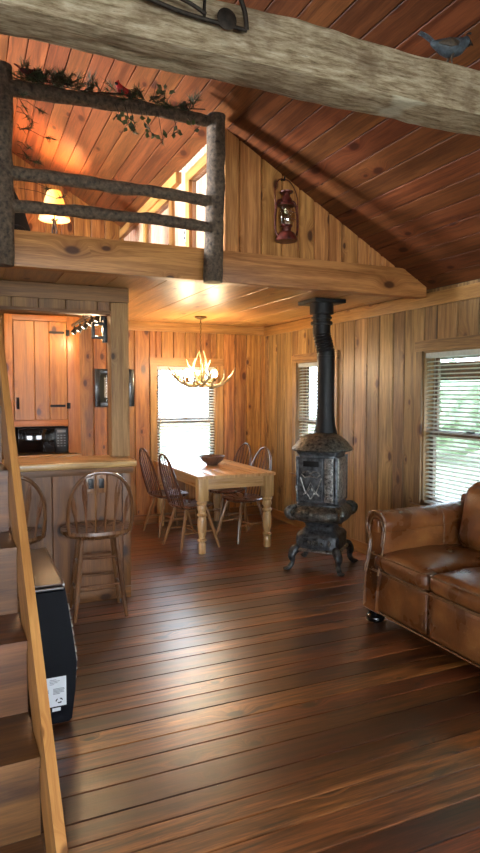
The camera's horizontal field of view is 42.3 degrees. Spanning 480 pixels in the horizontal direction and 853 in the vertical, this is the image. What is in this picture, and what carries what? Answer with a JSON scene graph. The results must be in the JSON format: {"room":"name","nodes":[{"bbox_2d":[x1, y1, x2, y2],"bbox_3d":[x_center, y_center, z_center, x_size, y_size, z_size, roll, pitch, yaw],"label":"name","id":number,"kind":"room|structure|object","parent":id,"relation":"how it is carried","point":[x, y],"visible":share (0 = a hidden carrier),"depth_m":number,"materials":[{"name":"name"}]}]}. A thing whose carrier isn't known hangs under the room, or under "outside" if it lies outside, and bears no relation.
{"room":"cabin living room","nodes":[
{"label":"cabin living room","id":0,"kind":"room"},
{"bbox_2d":[1,153,264,514],"bbox_3d":[-3.123,-1.087,6.429,7.740,4.581,0.140,-1,4,-24],"label":"wall","id":1,"kind":"structure","parent":0,"point":[244,392],"depth_m":7.32,"materials":[{"name":"brown wood"}]},
{"bbox_2d":[94,369,133,406],"bbox_3d":[-1.440,-0.444,7.117,0.455,0.430,0.032,-1,4,-24],"label":"picture frame","id":2,"kind":"object","parent":1,"relation":"attached to","point":[100,375],"visible":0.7,"depth_m":7.06,"materials":[{"name":"silver metal"}]},
{"bbox_2d":[104,378,107,397],"bbox_3d":[-1.440,-0.444,7.118,0.235,0.230,0.002,-1,4,-24],"label":"print","id":3,"kind":"object","parent":2,"relation":"attached to","point":[105,379],"depth_m":7.08},
{"bbox_2d":[0,315,263,335],"bbox_3d":[-3.165,-1.117,6.318,7.575,0.104,0.025,-1,4,-24],"label":"trim","id":4,"kind":"structure","parent":1,"relation":"attached to","point":[133,325],"depth_m":7.44,"materials":[{"name":"brown wood"}]},
{"bbox_2d":[149,357,223,473],"bbox_3d":[-0.658,-0.138,7.550,0.960,1.380,0.190,-1,4,-24],"label":"window","id":5,"kind":"structure","parent":1,"relation":"in","point":[154,362],"depth_m":7.48,"materials":[{"name":"brown wood"}]},
{"bbox_2d":[157,366,214,459],"bbox_3d":[-0.652,-0.110,7.537,0.738,1.228,0.070,-1,4,-24],"label":"window blind","id":6,"kind":"object","parent":5,"relation":"attached to","point":[164,368],"visible":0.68,"depth_m":7.52,"materials":[{"name":"white plastic"}]},
{"bbox_2d":[133,505,262,524],"bbox_3d":[-3.164,1.151,6.450,7.580,0.109,0.020,-1,4,-24],"label":"baseboard","id":7,"kind":"structure","parent":1,"relation":"attached to","point":[138,519],"depth_m":7.57,"materials":[{"name":"brown wood"}]},
{"bbox_2d":[124,144,206,247],"bbox_3d":[-0.706,-1.723,5.800,0.080,0.922,2.900,-1,4,-24],"label":"wall","id":8,"kind":"structure","parent":0,"point":[136,235],"depth_m":5.20,"materials":[{"name":"white paint"}]},
{"bbox_2d":[119,172,180,238],"bbox_3d":[-0.933,-2.136,6.130,0.050,0.090,2.068,-1,4,-24],"label":"trim","id":9,"kind":"structure","parent":8,"relation":"attached to","point":[174,181],"depth_m":5.88,"materials":[{"name":"brown wood"}]},
{"bbox_2d":[143,199,174,244],"bbox_3d":[-0.747,-1.677,5.818,0.082,0.830,0.940,-1,4,-24],"label":"window","id":10,"kind":"structure","parent":8,"relation":"in","point":[159,234],"depth_m":5.76,"materials":[{"name":"brown wood"}]},
{"bbox_2d":[183,229,185,242],"bbox_3d":[-0.454,-1.578,5.121,0.014,0.110,0.070,-1,4,-24],"label":"wall outlet","id":11,"kind":"object","parent":8,"relation":"attached to","point":[184,230],"visible":0.85,"depth_m":5.12,"materials":[{"name":"white plastic"}]},
{"bbox_2d":[185,152,206,247],"bbox_3d":[-0.265,-1.616,4.732,0.082,0.830,0.700,-1,4,-24],"label":"window","id":12,"kind":"structure","parent":8,"relation":"in","point":[199,166],"depth_m":4.89,"materials":[{"name":"brown wood"}]},
{"bbox_2d":[0,514,479,852],"bbox_3d":[-1.190,1.482,2.032,7.600,0.050,9.720,-1,4,-24],"label":"floor","id":13,"kind":"structure","parent":0,"point":[241,701],"depth_m":2.98,"materials":[{"name":"brown wood"}]},
{"bbox_2d":[7,476,46,596],"bbox_3d":[-1.544,0.816,4.122,0.501,1.044,0.476,-2,4,-28],"label":"bar stool","id":14,"kind":"object","parent":13,"relation":"on","point":[35,534],"visible":0.32,"depth_m":4.04,"materials":[{"name":"brown wood"}]},
{"bbox_2d":[0,318,67,852],"bbox_3d":[-1.293,0.219,2.311,0.869,2.439,2.677,-2,4,-26],"label":"staircase","id":15,"kind":"structure","parent":13,"relation":"on","point":[28,762],"depth_m":1.99,"materials":[{"name":"brown wood"}]},
{"bbox_2d":[1,313,81,458],"bbox_3d":[-2.100,0.029,6.541,0.750,2.340,0.540,-1,4,-24],"label":"tall cabinet","id":16,"kind":"object","parent":13,"relation":"on","point":[43,358],"visible":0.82,"depth_m":6.32,"materials":[{"name":"brown wood"}]},
{"bbox_2d":[15,426,67,453],"bbox_3d":[-2.087,0.143,6.525,0.495,0.274,0.372,-1,4,-24],"label":"microwave","id":17,"kind":"object","parent":16,"relation":"on","point":[43,439],"visible":0.98,"depth_m":6.36,"materials":[{"name":"black plastic"}]},
{"bbox_2d":[18,450,81,458],"bbox_3d":[-2.093,0.300,6.540,0.750,0.040,0.505,-1,4,-24],"label":"shelf","id":18,"kind":"object","parent":16,"relation":"attached to","point":[74,452],"depth_m":6.39,"materials":[{"name":"brown wood"}]},
{"bbox_2d":[20,548,77,723],"bbox_3d":[-1.009,1.053,3.244,0.207,0.666,0.769,-1,4,-24],"label":"hard case","id":19,"kind":"object","parent":13,"relation":"on","point":[56,630],"visible":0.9,"depth_m":2.90,"materials":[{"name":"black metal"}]},
{"bbox_2d":[48,680,64,694],"bbox_3d":[-0.867,1.218,2.898,0.091,0.070,0.001,-1,4,-24],"label":"label","id":20,"kind":"object","parent":19,"relation":"attached to","point":[55,687],"depth_m":2.90,"materials":[{"name":"white paper"}]},
{"bbox_2d":[2,455,136,611],"bbox_3d":[-2.604,0.810,4.174,3.778,1.050,0.475,-1,4,-24],"label":"bar counter","id":21,"kind":"object","parent":13,"relation":"on","point":[56,477],"depth_m":4.58,"materials":[{"name":"brown wood"}]},
{"bbox_2d":[2,455,136,471],"bbox_3d":[-2.604,0.309,4.145,3.778,0.047,0.475,-1,4,-24],"label":"countertop","id":22,"kind":"structure","parent":21,"relation":"on","point":[98,461],"depth_m":4.60,"materials":[{"name":"brown wood"}]},
{"bbox_2d":[86,474,105,493],"bbox_3d":[-1.067,0.422,4.602,0.150,0.145,0.016,-1,4,-24],"label":"outlet plate","id":23,"kind":"object","parent":21,"relation":"attached to","point":[101,479],"visible":0.77,"depth_m":4.60,"materials":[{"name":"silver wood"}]},
{"bbox_2d":[88,479,93,488],"bbox_3d":[-1.100,0.424,4.582,0.038,0.073,0.004,-1,4,-24],"label":"socket","id":24,"kind":"object","parent":23,"relation":"attached to","point":[90,481],"depth_m":4.58,"materials":[{"name":"black plastic"}]},
{"bbox_2d":[99,478,103,487],"bbox_3d":[-1.030,0.423,4.612,0.038,0.073,0.004,-1,4,-24],"label":"socket","id":25,"kind":"object","parent":23,"relation":"attached to","point":[101,480],"depth_m":4.61,"materials":[{"name":"black plastic"}]},
{"bbox_2d":[107,303,129,456],"bbox_3d":[-0.970,-0.367,4.943,0.144,1.208,0.141,-1,4,-24],"label":"timber post","id":26,"kind":"object","parent":21,"relation":"on","point":[117,322],"visible":0.9,"depth_m":4.88,"materials":[{"name":"brown wood"}]},
{"bbox_2d":[60,471,133,622],"bbox_3d":[-1.001,0.803,4.362,0.501,1.044,0.476,-1,3,-21],"label":"bar stool","id":27,"kind":"object","parent":13,"relation":"on","point":[100,529],"visible":0.99,"depth_m":4.25,"materials":[{"name":"brown wood"}]},
{"bbox_2d":[139,448,194,537],"bbox_3d":[-0.841,0.701,6.887,0.552,0.965,0.432,-2,4,-34],"label":"chair","id":28,"kind":"object","parent":13,"relation":"on","point":[157,493],"visible":0.83,"depth_m":6.80,"materials":[{"name":"brown wood"}]},
{"bbox_2d":[158,453,219,552],"bbox_3d":[-0.540,0.736,6.258,0.552,0.965,0.432,-2,4,-32],"label":"chair","id":29,"kind":"object","parent":13,"relation":"on","point":[186,504],"visible":0.89,"depth_m":6.20,"materials":[{"name":"brown wood"}]},
{"bbox_2d":[154,458,275,553],"bbox_3d":[-0.324,0.808,6.749,0.829,0.760,1.500,-1,4,-24],"label":"dining table","id":30,"kind":"object","parent":13,"relation":"on","point":[196,473],"visible":0.74,"depth_m":6.22,"materials":[{"name":"brown wood"}]},
{"bbox_2d":[199,454,224,464],"bbox_3d":[-0.306,0.371,6.820,0.284,0.100,0.284,-1,4,-24],"label":"wooden bowl","id":31,"kind":"object","parent":30,"relation":"on","point":[211,459],"visible":1,"depth_m":6.74,"materials":[{"name":"brown wood"}]},
{"bbox_2d":[209,443,251,531],"bbox_3d":[-0.137,0.680,7.243,0.552,0.965,0.432,-2,4,-37],"label":"chair","id":32,"kind":"object","parent":13,"relation":"on","point":[226,491],"visible":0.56,"depth_m":7.21,"materials":[{"name":"brown wood"}]},
{"bbox_2d":[216,447,271,543],"bbox_3d":[0.069,0.712,6.680,0.552,0.965,0.432,-3,4,-38],"label":"chair","id":33,"kind":"object","parent":13,"relation":"on","point":[245,497],"visible":0.77,"depth_m":6.67,"materials":[{"name":"brown wood"}]},
{"bbox_2d":[283,297,357,576],"bbox_3d":[0.738,0.069,5.527,0.551,2.382,0.577,1,4,24],"label":"stove","id":34,"kind":"object","parent":13,"relation":"on","point":[322,460],"visible":1,"depth_m":5.41,"materials":[{"name":"metal"}]},
{"bbox_2d":[363,481,479,667],"bbox_3d":[1.653,0.886,3.589,0.995,0.964,1.912,-1,4,-24],"label":"leather sofa","id":35,"kind":"object","parent":13,"relation":"on","point":[422,564],"visible":1,"depth_m":3.95,"materials":[{"name":"brown leather"}]},
{"bbox_2d":[374,544,479,589],"bbox_3d":[1.307,0.904,4.046,0.727,0.196,0.529,-1,4,-24],"label":"seat cushion","id":36,"kind":"object","parent":35,"relation":"on","point":[397,566],"depth_m":3.93,"materials":[{"name":"brown leather"}]},
{"bbox_2d":[430,567,479,613],"bbox_3d":[1.532,0.934,3.538,0.727,0.196,0.575,-1,4,-24],"label":"seat cushion","id":37,"kind":"object","parent":35,"relation":"on","point":[453,591],"depth_m":3.49,"materials":[{"name":"brown leather"}]},
{"bbox_2d":[459,481,479,551],"bbox_3d":[1.696,0.627,4.158,0.322,0.511,0.445,-1,4,-24],"label":"cushion","id":38,"kind":"object","parent":35,"relation":"on","point":[469,515],"depth_m":4.16,"materials":[{"name":"brown leather"}]},
{"bbox_2d":[0,0,479,326],"bbox_3d":[-1.190,-2.041,1.832,7.679,2.248,9.720,-1,4,-24],"label":"ceiling","id":39,"kind":"structure","parent":0,"point":[410,192],"depth_m":4.35,"materials":[{"name":"brown wood"}]},
{"bbox_2d":[14,191,29,230],"bbox_3d":[-1.988,-1.587,4.724,0.820,0.769,0.640,-1,4,-24],"label":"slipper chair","id":40,"kind":"object","parent":39,"relation":"on","point":[20,221],"visible":0.09,"depth_m":4.95,"materials":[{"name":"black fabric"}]},
{"bbox_2d":[0,280,128,315],"bbox_3d":[-2.631,-0.938,4.158,3.795,0.211,0.140,-1,4,-24],"label":"trim","id":41,"kind":"structure","parent":39,"relation":"attached to","point":[15,296],"depth_m":4.67,"materials":[{"name":"brown wood"}]},
{"bbox_2d":[71,315,99,334],"bbox_3d":[-1.422,-1.007,5.677,0.082,0.251,1.380,-1,4,-24],"label":"track light","id":42,"kind":"object","parent":39,"relation":"hanging from","point":[80,327],"visible":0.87,"depth_m":5.67,"materials":[{"name":"black metal"}]},
{"bbox_2d":[91,316,106,342],"bbox_3d":[-1.126,-0.883,4.980,0.140,0.419,0.095,-1,4,-24],"label":"spotlight fixture","id":43,"kind":"object","parent":39,"relation":"hanging from","point":[103,319],"visible":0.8,"depth_m":4.95,"materials":[{"name":"black metal"}]},
{"bbox_2d":[168,316,234,387],"bbox_3d":[-0.425,-0.806,6.732,0.751,0.772,0.718,-1,4,-24],"label":"antler chandelier","id":44,"kind":"object","parent":39,"relation":"hanging from","point":[200,381],"visible":1,"depth_m":6.71,"materials":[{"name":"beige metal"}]},
{"bbox_2d":[0,0,479,135],"bbox_3d":[-1.095,-1.420,1.899,6.300,0.246,0.223,-1,4,-24],"label":"beam","id":45,"kind":"structure","parent":39,"relation":"attached to","point":[290,57],"depth_m":2.35,"materials":[{"name":"brown wood"}]},
{"bbox_2d":[146,0,248,32],"bbox_3d":[-0.258,-1.482,2.114,0.642,0.144,0.046,-1,4,-24],"label":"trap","id":46,"kind":"object","parent":45,"relation":"attached to","point":[226,18],"visible":1,"depth_m":2.20,"materials":[{"name":"metal"}]},
{"bbox_2d":[418,31,472,64],"bbox_3d":[0.911,-1.675,2.738,0.274,0.166,0.094,-1,3,-16],"label":"figurine","id":47,"kind":"object","parent":45,"relation":"on","point":[450,47],"visible":0.96,"depth_m":2.72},
{"bbox_3d":[-1.794,-1.534,6.019,0.480,0.520,0.400,-1,4,-24],"label":"nightstand","id":48,"kind":"object","parent":39,"relation":"on","visible":0},
{"bbox_2d":[38,189,69,233],"bbox_3d":[-1.794,-2.030,5.991,0.296,0.475,0.296,-1,4,-24],"label":"table lamp","id":49,"kind":"object","parent":48,"relation":"on","point":[54,220],"visible":0.57,"depth_m":5.97,"materials":[{"name":"fabric"}]},
{"bbox_2d":[223,128,394,266],"bbox_3d":[0.596,-1.662,4.739,1.600,0.921,0.100,-1,4,-24],"label":"wall","id":50,"kind":"structure","parent":0,"point":[250,181],"depth_m":4.52,"materials":[{"name":"brown wood"}]},
{"bbox_2d":[0,230,203,282],"bbox_3d":[-1.236,-1.098,3.900,2.185,0.220,0.105,-1,4,-24],"label":"wooden beam","id":51,"kind":"structure","parent":50,"relation":"attached to","point":[39,251],"depth_m":4.01,"materials":[{"name":"brown wood"}]},
{"bbox_2d":[0,60,225,284],"bbox_3d":[-0.784,-1.549,3.944,1.489,1.168,0.139,-1,4,-24],"label":"log railing","id":52,"kind":"object","parent":50,"relation":"attached to","point":[213,201],"visible":1,"depth_m":3.88,"materials":[{"name":"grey wood"}]},
{"bbox_2d":[6,55,204,199],"bbox_3d":[-0.800,-1.780,3.859,1.263,0.850,0.193,-1,4,-24],"label":"pine garland","id":53,"kind":"object","parent":52,"relation":"hanging from","point":[39,76],"visible":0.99,"depth_m":3.81,"materials":[{"name":"green plant"}]},
{"bbox_2d":[14,63,35,76],"bbox_3d":[-1.261,-2.105,3.661,0.155,0.069,0.053,-3,5,-44],"label":"figurine","id":54,"kind":"object","parent":53,"relation":"on","point":[20,69],"visible":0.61,"depth_m":3.65,"materials":[{"name":"brown"}]},
{"bbox_2d":[115,80,128,95],"bbox_3d":[-0.728,-2.121,3.907,0.062,0.082,0.183,2,4,31],"label":"figurine","id":55,"kind":"object","parent":53,"relation":"on","point":[118,84],"visible":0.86,"depth_m":3.86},
{"bbox_2d":[221,250,425,298],"bbox_3d":[0.635,-1.145,4.728,1.901,0.220,0.105,-1,4,-24],"label":"wooden beam","id":56,"kind":"structure","parent":50,"relation":"attached to","point":[239,268],"depth_m":4.65,"materials":[{"name":"brown wood"}]},
{"bbox_3d":[0.313,-1.799,4.518,0.012,0.031,0.064,-1,4,-24],"label":"wall hook","id":57,"kind":"object","parent":50,"relation":"attached to","visible":0},
{"bbox_2d":[274,178,298,243],"bbox_3d":[0.336,-1.571,4.480,0.163,0.459,0.163,1,3,14],"label":"hurricane lantern","id":58,"kind":"object","parent":57,"relation":"hanging from","point":[286,236],"visible":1,"depth_m":4.45,"materials":[{"name":"red metal"}]},
{"bbox_2d":[265,279,479,543],"bbox_3d":[2.348,0.170,3.528,0.140,2.400,9.720,-1,4,-24],"label":"wall","id":59,"kind":"structure","parent":0,"point":[377,357],"depth_m":5.86,"materials":[{"name":"brown wood"}]},
{"bbox_2d":[289,350,339,476],"bbox_3d":[0.861,-0.106,6.812,0.190,1.400,0.980,-1,4,-24],"label":"window","id":60,"kind":"structure","parent":59,"relation":"in","point":[297,359],"depth_m":7.14,"materials":[{"name":"brown wood"}]},
{"bbox_2d":[298,362,316,438],"bbox_3d":[0.847,-0.078,6.808,0.070,1.248,0.758,-1,4,-24],"label":"window blind","id":61,"kind":"object","parent":60,"relation":"attached to","point":[313,364],"visible":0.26,"depth_m":6.98,"materials":[{"name":"white plastic"}]},
{"bbox_2d":[271,507,367,554],"bbox_3d":[2.279,1.315,3.551,0.020,0.109,9.700,-1,4,-24],"label":"baseboard","id":62,"kind":"structure","parent":59,"relation":"attached to","point":[359,546],"depth_m":7.10,"materials":[{"name":"brown wood"}]},
{"bbox_2d":[264,282,479,335],"bbox_3d":[2.279,-0.941,3.418,0.025,0.108,9.690,-1,4,-24],"label":"trim","id":63,"kind":"structure","parent":59,"relation":"attached to","point":[471,291],"depth_m":5.48,"materials":[{"name":"brown wood"}]},
{"bbox_2d":[409,334,479,506],"bbox_3d":[1.754,0.008,4.800,0.190,1.400,1.090,-1,4,-24],"label":"window","id":64,"kind":"structure","parent":59,"relation":"in","point":[468,342],"depth_m":5.18,"materials":[{"name":"brown wood"}]},
{"bbox_2d":[424,349,479,503],"bbox_3d":[1.741,0.036,4.795,0.070,1.248,0.868,-1,4,-24],"label":"window blind","id":65,"kind":"object","parent":64,"relation":"attached to","point":[470,352],"visible":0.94,"depth_m":4.92,"materials":[{"name":"white plastic"}]},
{"bbox_2d":[429,278,479,380],"bbox_3d":[-1.011,-0.652,1.990,9.414,0.856,10.320,-1,4,-24],"label":"roof eaves","id":66,"kind":"object","parent":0,"point":[463,362],"visible":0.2,"depth_m":6.08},
{"label":"outside","id":67,"kind":"structure","parent":0,"visible":0},
{"bbox_2d":[160,416,479,500],"bbox_3d":[-1.013,2.037,2.405,80.000,0.200,85.000,-1,4,-24],"label":"ground","id":68,"kind":"structure","parent":67,"point":[475,455],"depth_m":19.71,"materials":[{"name":"white"}]},
{"bbox_2d":[436,380,479,454],"bbox_3d":[5.900,-0.416,18.885,3.630,2.843,4.778,1,3,21],"label":"tree","id":69,"kind":"object","parent":68,"relation":"on","point":[460,383],"visible":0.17,"depth_m":16.84,"materials":[{"name":"green plant"}]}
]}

